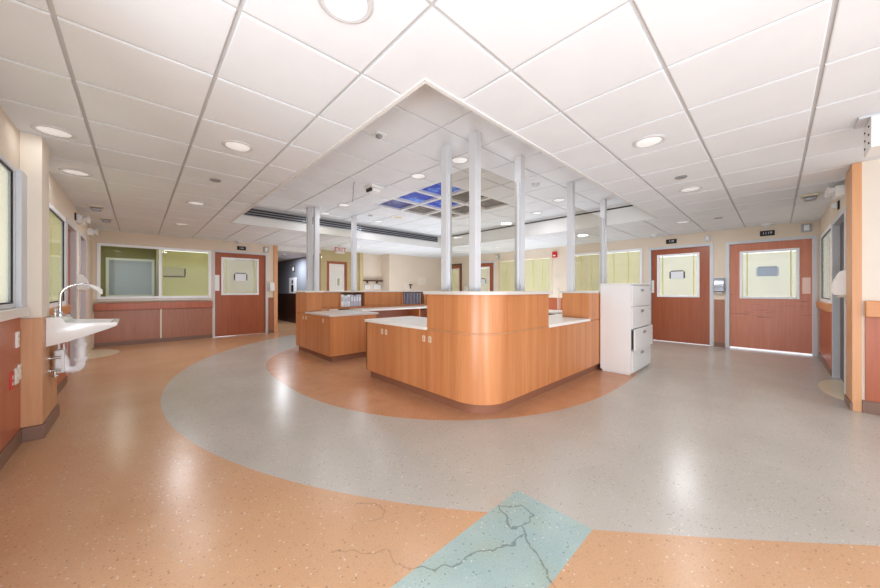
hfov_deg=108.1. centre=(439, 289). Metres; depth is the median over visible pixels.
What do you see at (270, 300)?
wainscot
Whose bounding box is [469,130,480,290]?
post
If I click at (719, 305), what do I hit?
wainscot
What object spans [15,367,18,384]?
wall outlet
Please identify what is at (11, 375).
wall outlet
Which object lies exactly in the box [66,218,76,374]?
door
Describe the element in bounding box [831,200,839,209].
light
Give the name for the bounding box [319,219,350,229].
ceiling vent
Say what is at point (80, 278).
soap dispenser
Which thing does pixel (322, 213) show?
recessed light
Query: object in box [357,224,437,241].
ceiling vent
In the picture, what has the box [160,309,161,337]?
trim
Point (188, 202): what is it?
recessed light
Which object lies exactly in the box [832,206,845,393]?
door
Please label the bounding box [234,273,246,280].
notice
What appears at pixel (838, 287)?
soap dispenser
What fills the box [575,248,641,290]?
window
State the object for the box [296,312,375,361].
base cabinet
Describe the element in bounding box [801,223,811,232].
light
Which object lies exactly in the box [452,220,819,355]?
wall
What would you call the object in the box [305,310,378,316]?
countertop
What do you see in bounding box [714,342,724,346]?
baseboard
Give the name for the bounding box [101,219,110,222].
grille
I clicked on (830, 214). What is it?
wall
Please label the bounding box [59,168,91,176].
recessed light
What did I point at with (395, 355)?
base cabinet
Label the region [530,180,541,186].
ceiling sensor
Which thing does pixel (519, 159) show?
post
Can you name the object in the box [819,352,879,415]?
baseboard
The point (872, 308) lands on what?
chair rail
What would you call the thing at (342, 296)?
ring binder
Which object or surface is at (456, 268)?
door
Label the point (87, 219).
emergency light
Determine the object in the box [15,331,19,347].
wall outlet
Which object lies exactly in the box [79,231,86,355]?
door
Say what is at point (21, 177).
trim
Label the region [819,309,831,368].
wainscot
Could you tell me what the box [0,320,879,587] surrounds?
floor
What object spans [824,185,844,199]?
emergency light
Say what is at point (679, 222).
recessed light
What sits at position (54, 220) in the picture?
blind
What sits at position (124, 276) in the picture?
window
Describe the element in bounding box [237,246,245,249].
number sign
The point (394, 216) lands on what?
recessed light
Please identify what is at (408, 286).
wall bracket
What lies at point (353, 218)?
post
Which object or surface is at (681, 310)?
door
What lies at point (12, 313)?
window sill
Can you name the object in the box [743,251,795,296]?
blind
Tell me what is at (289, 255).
ceiling
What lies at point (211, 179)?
sprinkler
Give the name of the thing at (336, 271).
door
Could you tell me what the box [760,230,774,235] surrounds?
number sign
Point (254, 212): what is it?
ceiling vent
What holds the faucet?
on the sink at (61, 327)
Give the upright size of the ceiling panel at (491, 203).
0.054 m
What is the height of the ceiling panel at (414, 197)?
0.054 m
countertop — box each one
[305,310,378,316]
[365,316,426,329]
[549,316,589,327]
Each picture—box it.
[381,199,411,207]
[399,192,433,201]
[407,206,434,212]
[421,182,459,194]
[427,199,457,207]
[430,212,456,216]
[452,191,484,201]
[452,205,468,212]
[481,199,504,207]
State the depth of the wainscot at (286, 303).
12.01 m
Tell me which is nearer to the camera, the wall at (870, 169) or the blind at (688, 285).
the wall at (870, 169)
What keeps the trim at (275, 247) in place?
attached to the wall at (110, 237)
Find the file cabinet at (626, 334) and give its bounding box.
[600,283,652,374]
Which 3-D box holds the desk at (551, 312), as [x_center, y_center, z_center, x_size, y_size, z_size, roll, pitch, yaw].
[1.646,0.812,7.389,0.650,0.756,2.570,0,0,-43]
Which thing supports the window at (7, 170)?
in the wall at (9, 134)
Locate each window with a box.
[0,154,15,308]
[49,202,70,313]
[97,243,210,298]
[106,257,154,296]
[497,256,551,296]
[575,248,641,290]
[816,223,831,311]
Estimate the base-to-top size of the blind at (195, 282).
1.060 m
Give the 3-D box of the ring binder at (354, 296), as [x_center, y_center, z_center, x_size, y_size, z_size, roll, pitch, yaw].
[-1.904,0.234,6.891,0.060,0.235,0.253,0,0,-43]
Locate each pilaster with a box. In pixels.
[19,132,48,318]
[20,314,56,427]
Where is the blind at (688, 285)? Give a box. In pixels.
[660,255,696,294]
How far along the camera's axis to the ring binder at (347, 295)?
6.70 m
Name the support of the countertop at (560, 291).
on the block at (576, 305)
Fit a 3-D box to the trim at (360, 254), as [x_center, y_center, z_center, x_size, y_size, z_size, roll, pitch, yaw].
[-2.669,-0.030,10.762,0.120,2.440,0.100,0,0,-43]
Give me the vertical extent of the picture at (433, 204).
0.010 m
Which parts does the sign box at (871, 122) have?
mounting plate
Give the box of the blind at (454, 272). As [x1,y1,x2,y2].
[452,270,457,290]
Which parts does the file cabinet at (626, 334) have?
drawer, drawer, drawer, drawer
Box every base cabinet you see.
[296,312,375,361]
[366,322,430,398]
[545,319,599,391]
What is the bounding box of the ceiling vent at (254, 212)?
[243,208,305,223]
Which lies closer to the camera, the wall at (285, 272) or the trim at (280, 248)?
the trim at (280, 248)
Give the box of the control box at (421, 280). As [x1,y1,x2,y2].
[418,277,425,284]
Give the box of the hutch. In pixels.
[322,292,426,309]
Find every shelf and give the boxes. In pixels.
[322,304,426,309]
[363,280,382,282]
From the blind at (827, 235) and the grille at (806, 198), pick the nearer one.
the grille at (806, 198)
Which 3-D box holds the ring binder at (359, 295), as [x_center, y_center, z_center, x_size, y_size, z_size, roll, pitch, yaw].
[-1.814,0.224,6.976,0.065,0.255,0.253,0,0,-43]
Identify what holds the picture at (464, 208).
on the ceiling panel at (464, 209)
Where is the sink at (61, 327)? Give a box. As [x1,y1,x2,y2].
[46,283,119,377]
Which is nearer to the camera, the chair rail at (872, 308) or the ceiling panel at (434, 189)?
the chair rail at (872, 308)
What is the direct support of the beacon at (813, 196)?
attached to the ceiling at (759, 103)
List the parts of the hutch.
closed panel, closed panel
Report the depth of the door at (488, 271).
11.15 m
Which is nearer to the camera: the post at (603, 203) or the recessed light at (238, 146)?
the recessed light at (238, 146)
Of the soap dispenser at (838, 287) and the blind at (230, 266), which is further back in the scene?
the blind at (230, 266)
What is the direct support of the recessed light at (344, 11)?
in the ceiling at (759, 103)
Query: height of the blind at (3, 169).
0.978 m
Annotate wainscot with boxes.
[0,318,19,451]
[57,342,66,385]
[94,307,211,342]
[268,298,272,329]
[278,293,295,322]
[549,298,561,309]
[714,299,724,342]
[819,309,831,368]
[865,317,879,402]
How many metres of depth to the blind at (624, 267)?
8.06 m
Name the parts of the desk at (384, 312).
modesty panel, panel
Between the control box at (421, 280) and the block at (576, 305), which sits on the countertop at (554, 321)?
the block at (576, 305)
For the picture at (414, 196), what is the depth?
5.60 m
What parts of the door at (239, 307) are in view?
push plate, vision frame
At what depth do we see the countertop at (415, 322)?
4.04 m
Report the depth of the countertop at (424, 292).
3.12 m
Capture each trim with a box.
[15,169,26,307]
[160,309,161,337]
[230,78,657,247]
[274,246,277,331]
[278,246,320,253]
[359,253,362,290]
[452,205,632,236]
[846,162,861,411]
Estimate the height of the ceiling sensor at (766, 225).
0.066 m
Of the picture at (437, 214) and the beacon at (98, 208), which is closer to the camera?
the beacon at (98, 208)
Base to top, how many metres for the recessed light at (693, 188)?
0.010 m
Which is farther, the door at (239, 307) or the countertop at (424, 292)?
the door at (239, 307)
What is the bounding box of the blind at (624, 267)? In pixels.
[607,251,639,282]
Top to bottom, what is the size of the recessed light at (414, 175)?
0.010 m
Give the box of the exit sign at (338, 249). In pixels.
[335,245,345,253]
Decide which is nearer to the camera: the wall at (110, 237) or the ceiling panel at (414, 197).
the ceiling panel at (414, 197)
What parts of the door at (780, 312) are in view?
vision frame, push plate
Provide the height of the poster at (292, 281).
0.570 m
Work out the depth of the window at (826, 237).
4.95 m
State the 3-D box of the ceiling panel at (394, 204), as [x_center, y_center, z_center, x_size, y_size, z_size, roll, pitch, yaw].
[-0.819,-1.613,5.971,0.600,0.054,0.600,0,0,-43]
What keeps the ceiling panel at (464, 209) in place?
attached to the ceiling at (759, 103)
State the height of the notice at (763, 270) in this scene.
0.192 m
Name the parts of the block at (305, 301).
panel, panel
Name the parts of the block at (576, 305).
panel, panel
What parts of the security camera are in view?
plate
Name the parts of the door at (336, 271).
frame, vision frame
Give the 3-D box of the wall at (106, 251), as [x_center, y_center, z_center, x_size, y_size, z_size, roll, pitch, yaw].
[-7.893,-0.110,7.771,1.620,2.600,2.460,0,0,-43]
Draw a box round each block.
[296,292,321,312]
[562,293,599,319]
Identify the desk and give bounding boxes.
[349,305,426,317]
[427,294,548,413]
[549,310,561,314]
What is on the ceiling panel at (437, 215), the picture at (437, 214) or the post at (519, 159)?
the picture at (437, 214)
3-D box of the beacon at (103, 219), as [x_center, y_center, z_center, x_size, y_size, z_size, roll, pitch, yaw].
[-5.790,-1.212,5.535,0.160,0.075,0.160,0,0,-43]
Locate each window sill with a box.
[0,307,29,321]
[95,298,211,301]
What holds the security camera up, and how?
attached to the ceiling at (759, 103)
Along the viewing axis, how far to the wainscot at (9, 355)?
2.26 m
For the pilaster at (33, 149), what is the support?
attached to the wall at (9, 134)
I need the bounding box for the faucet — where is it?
[53,283,102,316]
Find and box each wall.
[0,106,92,353]
[93,230,358,347]
[101,246,158,296]
[278,257,305,293]
[363,253,440,290]
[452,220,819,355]
[820,179,845,300]
[862,159,879,399]
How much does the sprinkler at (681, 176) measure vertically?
0.016 m
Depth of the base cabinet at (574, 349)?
4.13 m
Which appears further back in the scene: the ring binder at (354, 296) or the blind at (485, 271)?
the blind at (485, 271)
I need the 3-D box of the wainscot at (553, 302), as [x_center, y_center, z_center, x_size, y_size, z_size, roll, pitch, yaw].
[3.421,0.665,9.249,0.014,0.870,4.464,0,0,-43]
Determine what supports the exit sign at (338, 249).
hanging from the ceiling at (759, 103)
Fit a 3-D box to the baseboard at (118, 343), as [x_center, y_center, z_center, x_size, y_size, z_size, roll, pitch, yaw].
[-5.901,1.145,7.757,3.415,0.090,0.020,0,0,-43]
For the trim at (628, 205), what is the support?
attached to the ceiling at (759, 103)
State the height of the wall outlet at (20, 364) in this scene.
0.120 m
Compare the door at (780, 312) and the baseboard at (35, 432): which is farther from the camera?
the door at (780, 312)
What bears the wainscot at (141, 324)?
attached to the wall at (110, 237)
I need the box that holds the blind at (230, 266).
[223,259,256,293]
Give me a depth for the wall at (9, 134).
3.85 m
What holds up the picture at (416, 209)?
on the ceiling panel at (419, 210)
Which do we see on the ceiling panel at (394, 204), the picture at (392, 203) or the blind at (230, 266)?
the picture at (392, 203)
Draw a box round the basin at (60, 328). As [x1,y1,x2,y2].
[46,314,119,346]
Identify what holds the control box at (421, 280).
attached to the wall at (395, 270)
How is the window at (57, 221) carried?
in the wall at (9, 134)
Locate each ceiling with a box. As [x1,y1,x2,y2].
[0,0,879,258]
[278,251,305,261]
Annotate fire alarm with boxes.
[552,251,556,257]
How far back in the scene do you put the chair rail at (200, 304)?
7.15 m
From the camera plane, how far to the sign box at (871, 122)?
2.29 m
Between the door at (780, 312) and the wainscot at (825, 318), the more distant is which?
the door at (780, 312)
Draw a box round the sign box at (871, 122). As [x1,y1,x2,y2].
[854,112,879,157]
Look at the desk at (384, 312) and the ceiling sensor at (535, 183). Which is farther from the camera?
the desk at (384, 312)
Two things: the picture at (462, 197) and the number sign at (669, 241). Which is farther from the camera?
the number sign at (669, 241)
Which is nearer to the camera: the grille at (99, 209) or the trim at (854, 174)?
the trim at (854, 174)
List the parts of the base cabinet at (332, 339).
door, door, door, panel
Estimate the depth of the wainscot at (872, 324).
3.06 m
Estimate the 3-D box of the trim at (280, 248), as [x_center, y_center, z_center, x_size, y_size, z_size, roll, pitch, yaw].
[-4.155,-1.215,9.437,1.260,0.190,0.020,0,0,-43]
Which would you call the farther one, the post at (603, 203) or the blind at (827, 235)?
the post at (603, 203)
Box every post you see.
[306,208,312,290]
[313,207,319,290]
[351,216,356,290]
[441,144,451,290]
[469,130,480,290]
[515,154,524,290]
[567,182,574,290]
[600,199,606,283]
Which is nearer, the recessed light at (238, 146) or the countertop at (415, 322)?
the recessed light at (238, 146)
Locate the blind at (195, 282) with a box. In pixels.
[163,250,207,295]
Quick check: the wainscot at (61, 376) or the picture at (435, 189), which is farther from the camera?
the picture at (435, 189)
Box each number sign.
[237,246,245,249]
[666,239,676,243]
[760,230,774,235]
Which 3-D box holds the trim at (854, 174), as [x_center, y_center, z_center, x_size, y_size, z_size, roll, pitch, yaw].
[4.224,-0.028,3.258,0.385,2.435,0.060,0,0,-43]
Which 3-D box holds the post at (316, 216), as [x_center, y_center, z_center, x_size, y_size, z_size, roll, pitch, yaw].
[-2.374,-0.788,6.166,0.116,1.602,0.086,0,0,-43]
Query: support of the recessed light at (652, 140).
in the ceiling at (759, 103)
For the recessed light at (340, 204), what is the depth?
5.97 m
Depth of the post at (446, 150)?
3.48 m
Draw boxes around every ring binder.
[341,295,343,306]
[342,294,349,306]
[344,295,346,306]
[348,294,352,306]
[353,295,355,305]
[358,294,360,305]
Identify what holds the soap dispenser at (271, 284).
attached to the wall at (110, 237)
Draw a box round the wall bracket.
[405,283,411,289]
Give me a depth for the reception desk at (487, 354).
3.16 m
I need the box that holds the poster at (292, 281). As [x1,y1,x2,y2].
[289,277,296,292]
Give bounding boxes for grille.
[91,207,101,211]
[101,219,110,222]
[804,196,816,201]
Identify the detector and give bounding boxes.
[371,131,386,138]
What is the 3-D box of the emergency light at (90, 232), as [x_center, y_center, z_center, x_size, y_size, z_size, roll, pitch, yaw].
[-6.531,-1.086,6.004,0.136,0.132,0.264,0,0,-43]
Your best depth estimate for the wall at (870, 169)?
3.08 m
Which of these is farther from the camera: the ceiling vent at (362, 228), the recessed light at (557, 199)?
the ceiling vent at (362, 228)
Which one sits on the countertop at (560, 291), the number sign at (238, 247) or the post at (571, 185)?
the post at (571, 185)
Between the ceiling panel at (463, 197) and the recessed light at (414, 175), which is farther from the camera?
the ceiling panel at (463, 197)
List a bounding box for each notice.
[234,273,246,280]
[669,270,684,278]
[756,266,778,275]
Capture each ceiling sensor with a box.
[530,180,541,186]
[761,223,773,227]
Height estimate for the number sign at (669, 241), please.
0.100 m
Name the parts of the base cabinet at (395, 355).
panel, door, door, door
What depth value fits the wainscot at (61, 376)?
3.82 m
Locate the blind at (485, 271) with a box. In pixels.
[481,268,488,290]
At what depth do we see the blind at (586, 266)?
8.71 m
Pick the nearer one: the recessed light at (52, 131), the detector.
the recessed light at (52, 131)
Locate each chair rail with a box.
[94,301,211,310]
[865,301,879,317]
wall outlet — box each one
[9,371,13,389]
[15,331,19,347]
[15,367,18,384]
[18,363,21,379]
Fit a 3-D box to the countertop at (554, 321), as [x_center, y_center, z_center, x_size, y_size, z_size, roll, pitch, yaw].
[1.411,0.417,4.361,1.155,0.036,0.805,0,0,-43]
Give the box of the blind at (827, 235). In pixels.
[824,232,830,298]
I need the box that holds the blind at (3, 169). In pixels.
[0,165,7,302]
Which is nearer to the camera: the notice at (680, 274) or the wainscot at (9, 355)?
the wainscot at (9, 355)
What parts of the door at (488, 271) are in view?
vision frame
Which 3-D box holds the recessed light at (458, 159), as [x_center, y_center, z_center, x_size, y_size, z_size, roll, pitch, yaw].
[0.242,-1.585,3.905,0.236,0.010,0.236,0,0,-43]
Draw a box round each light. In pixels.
[30,124,76,138]
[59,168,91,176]
[74,213,80,219]
[76,215,90,224]
[87,228,98,236]
[174,223,188,225]
[186,201,206,205]
[221,140,253,152]
[318,0,372,23]
[319,212,330,214]
[337,203,350,206]
[391,215,404,218]
[410,173,426,178]
[452,156,468,163]
[552,198,565,201]
[633,135,665,147]
[675,221,690,223]
[678,186,701,192]
[705,235,709,241]
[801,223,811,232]
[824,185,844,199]
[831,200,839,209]
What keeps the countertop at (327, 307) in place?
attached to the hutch
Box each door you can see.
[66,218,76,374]
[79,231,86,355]
[213,250,266,337]
[327,261,346,309]
[452,263,461,290]
[481,261,494,290]
[648,243,712,345]
[726,235,817,355]
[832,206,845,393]
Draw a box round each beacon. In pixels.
[88,204,104,211]
[99,217,112,222]
[801,192,819,201]
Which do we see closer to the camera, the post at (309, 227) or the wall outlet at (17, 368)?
the wall outlet at (17, 368)
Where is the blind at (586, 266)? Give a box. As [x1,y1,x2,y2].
[575,254,598,290]
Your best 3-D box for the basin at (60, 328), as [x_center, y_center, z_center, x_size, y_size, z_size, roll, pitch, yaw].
[-3.287,0.352,2.968,0.422,0.241,0.490,0,0,-43]
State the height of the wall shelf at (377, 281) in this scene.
0.115 m
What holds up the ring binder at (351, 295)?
on the hutch
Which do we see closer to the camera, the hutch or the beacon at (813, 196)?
the beacon at (813, 196)
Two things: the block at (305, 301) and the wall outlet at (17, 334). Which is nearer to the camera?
the wall outlet at (17, 334)
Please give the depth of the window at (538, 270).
9.97 m
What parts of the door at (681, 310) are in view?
vision frame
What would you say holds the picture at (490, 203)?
on the ceiling panel at (491, 203)
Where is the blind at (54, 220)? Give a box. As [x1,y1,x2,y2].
[49,211,60,301]
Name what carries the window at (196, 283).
in the wall at (110, 237)
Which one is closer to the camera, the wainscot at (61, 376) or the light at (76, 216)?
the wainscot at (61, 376)
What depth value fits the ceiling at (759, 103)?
2.16 m
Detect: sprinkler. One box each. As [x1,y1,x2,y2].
[210,178,220,182]
[675,175,686,179]
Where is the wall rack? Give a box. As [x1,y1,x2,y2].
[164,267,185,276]
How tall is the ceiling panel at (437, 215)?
0.054 m
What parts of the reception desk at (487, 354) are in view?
panel, door, curved panel, curved panel, panel, panel, panel, panel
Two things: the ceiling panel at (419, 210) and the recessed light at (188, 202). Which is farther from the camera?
the ceiling panel at (419, 210)
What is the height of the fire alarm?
0.170 m
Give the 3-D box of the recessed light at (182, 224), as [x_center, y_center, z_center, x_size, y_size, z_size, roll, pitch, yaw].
[-4.899,-1.245,6.048,0.236,0.010,0.236,0,0,-43]
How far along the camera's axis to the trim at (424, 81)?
2.86 m
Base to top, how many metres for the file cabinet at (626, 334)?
1.285 m
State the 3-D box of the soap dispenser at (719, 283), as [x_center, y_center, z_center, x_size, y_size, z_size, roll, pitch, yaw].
[5.821,-0.099,6.653,0.106,0.338,0.198,0,0,-43]
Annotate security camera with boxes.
[365,184,383,193]
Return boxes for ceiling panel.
[374,198,417,210]
[393,190,440,204]
[401,205,440,215]
[415,181,466,197]
[421,199,464,209]
[424,211,462,218]
[452,190,490,204]
[452,205,484,214]
[466,198,510,209]
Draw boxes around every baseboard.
[0,375,67,470]
[94,329,273,347]
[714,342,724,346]
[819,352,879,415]
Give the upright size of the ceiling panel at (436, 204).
0.054 m
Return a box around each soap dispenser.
[77,274,89,291]
[269,282,274,291]
[713,277,725,292]
[831,270,845,296]
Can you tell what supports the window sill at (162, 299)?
attached to the wall at (110, 237)
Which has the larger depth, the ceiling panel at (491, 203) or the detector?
the ceiling panel at (491, 203)
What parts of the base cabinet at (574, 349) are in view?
panel, panel, panel, panel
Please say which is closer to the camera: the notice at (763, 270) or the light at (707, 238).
the notice at (763, 270)

